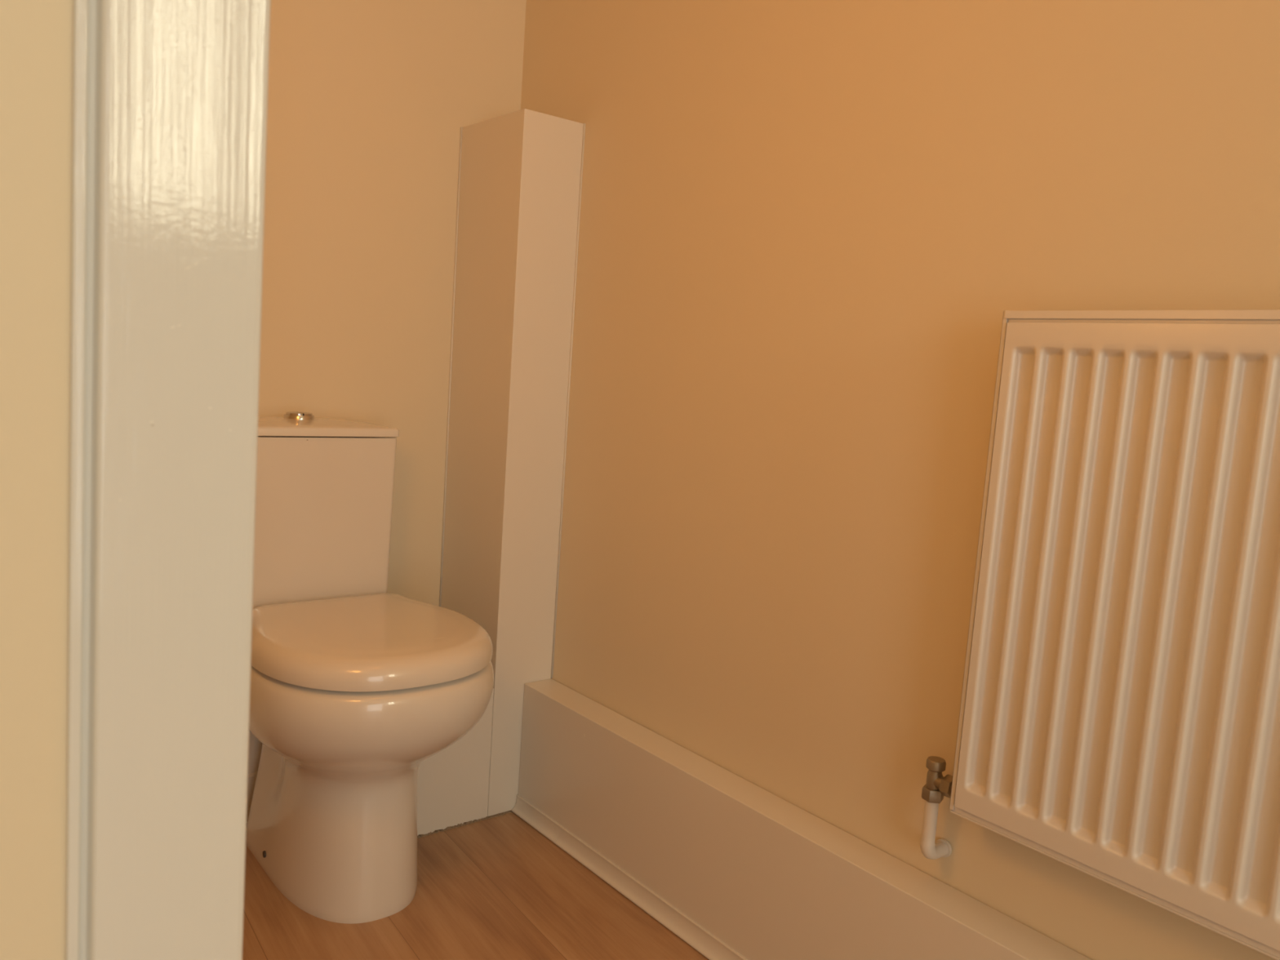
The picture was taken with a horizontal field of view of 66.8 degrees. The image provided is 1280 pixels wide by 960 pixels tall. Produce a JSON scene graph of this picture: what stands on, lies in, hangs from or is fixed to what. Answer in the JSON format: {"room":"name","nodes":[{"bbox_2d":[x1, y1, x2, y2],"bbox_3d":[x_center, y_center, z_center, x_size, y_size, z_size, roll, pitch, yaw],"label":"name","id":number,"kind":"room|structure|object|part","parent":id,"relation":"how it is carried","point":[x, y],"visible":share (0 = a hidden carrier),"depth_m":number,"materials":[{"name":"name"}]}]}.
{"room":"toilet room","nodes":[
{"label":"toilet room","id":0,"kind":"room"},
{"bbox_2d":[0,0,73,959],"bbox_3d":[-0.680,-0.365,0.047,1.238,2.420,0.114,-1,8,-39],"label":"wall partition","id":1,"kind":"structure","parent":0,"point":[37,36],"depth_m":0.39,"materials":[{"name":"beige paint"}]},
{"bbox_2d":[65,0,271,959],"bbox_3d":[-0.187,-0.220,0.393,0.088,2.120,0.008,-1,8,-39],"label":"trim","id":2,"kind":"structure","parent":1,"relation":"attached to","point":[170,97],"depth_m":0.41,"materials":[{"name":"white wood"}]},
{"bbox_2d":[258,0,526,606],"bbox_3d":[-1.187,-0.550,1.354,2.300,2.420,0.100,-1,8,-39],"label":"wall","id":3,"kind":"structure","parent":0,"point":[369,101],"depth_m":1.86,"materials":[{"name":"beige paint"}]},
{"bbox_2d":[246,728,262,822],"bbox_3d":[-0.870,0.544,1.720,0.650,0.210,0.022,-1,8,-39],"label":"baseboard","id":4,"kind":"structure","parent":3,"relation":"attached to","point":[255,744],"depth_m":1.82,"materials":[{"name":"white paint"}]},
{"bbox_2d":[242,809,709,959],"bbox_3d":[0.051,0.942,-0.050,2.400,0.050,4.200,-1,8,-39],"label":"floor","id":5,"kind":"structure","parent":0,"point":[496,888],"depth_m":1.58,"materials":[{"name":"brown wood"}]},
{"bbox_2d":[245,411,493,924],"bbox_3d":[-0.487,0.292,1.640,0.385,0.780,0.556,-1,8,-39],"label":"toilet","id":6,"kind":"object","parent":5,"relation":"on","point":[355,684],"visible":0.89,"depth_m":1.55,"materials":[{"name":"white ceramic"}]},
{"bbox_3d":[-0.618,-0.118,1.725,0.022,0.004,0.043,-1,8,-39],"label":"push plate","id":7,"kind":"part","parent":6,"relation":"part of","materials":[{"name":"silver metal"}]},
{"bbox_3d":[-0.599,-0.119,1.740,0.022,0.004,0.043,-1,8,-39],"label":"push plate","id":8,"kind":"part","parent":6,"relation":"part of","materials":[{"name":"silver metal"}]},
{"bbox_3d":[-0.600,-0.098,1.744,0.295,0.027,0.152,-1,8,-39],"label":"cistern lid","id":9,"kind":"part","parent":6,"relation":"part of","materials":[{"name":"white ceramic"}]},
{"bbox_3d":[-0.438,0.255,1.578,0.377,0.046,0.400,-1,8,-39],"label":"lid","id":10,"kind":"part","parent":6,"relation":"part of","materials":[{"name":"plastic"}]},
{"bbox_2d":[417,688,493,835],"bbox_3d":[-0.431,0.521,1.935,0.168,0.263,0.235,-1,8,-39],"label":"cover","id":11,"kind":"object","parent":5,"relation":"on","point":[453,783],"visible":0.24,"depth_m":1.86,"materials":[{"name":"white paint"}]},
{"bbox_2d":[417,810,512,838],"bbox_3d":[-0.344,0.665,1.875,0.238,0.006,0.007,-1,8,-39],"label":"bead","id":12,"kind":"object","parent":5,"relation":"on","point":[458,825],"visible":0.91,"depth_m":1.88,"materials":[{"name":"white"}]},
{"bbox_2d":[439,108,585,816],"bbox_3d":[-0.276,-0.021,1.965,0.137,1.349,0.238,-1,8,-39],"label":"cover","id":13,"kind":"object","parent":5,"relation":"on","point":[520,175],"visible":0.7,"depth_m":1.88,"materials":[{"name":"white paint"}]},
{"bbox_2d":[518,678,1091,959],"bbox_3d":[0.963,0.781,0.512,0.065,0.265,3.763,-1,8,-39],"label":"cover","id":14,"kind":"object","parent":5,"relation":"on","point":[770,878],"visible":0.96,"depth_m":1.48,"materials":[{"name":"white wood"}]},
{"bbox_2d":[520,0,1279,959],"bbox_3d":[1.028,-0.304,0.532,0.100,2.420,4.200,-1,8,-39],"label":"wall","id":15,"kind":"structure","parent":0,"point":[809,229],"depth_m":1.36,"materials":[{"name":"beige paint"}]},
{"bbox_2d":[511,794,747,959],"bbox_3d":[0.925,0.896,0.500,0.014,0.034,3.762,-1,8,-39],"label":"baseboard","id":16,"kind":"structure","parent":15,"relation":"attached to","point":[711,947],"depth_m":1.66,"materials":[{"name":"white wood"}]},
{"bbox_2d":[920,310,1279,959],"bbox_3d":[0.659,0.201,0.868,0.069,0.694,0.886,-1,8,-39],"label":"radiator","id":17,"kind":"object","parent":15,"relation":"attached to","point":[1119,722],"visible":1,"depth_m":1.00,"materials":[{"name":"white metal"}]},
{"bbox_3d":[0.415,0.102,1.154,0.047,0.597,0.005,-1,8,-39],"label":"panel","id":18,"kind":"part","parent":17,"relation":"part of","materials":[{"name":"white metal"}]},
{"bbox_2d":[1004,310,1279,324],"bbox_3d":[0.691,-0.130,0.802,0.046,0.018,0.826,-1,8,-39],"label":"grille","id":19,"kind":"object","parent":17,"relation":"attached to","point":[1043,317],"depth_m":0.99,"materials":[{"name":"white metal"}]}
]}

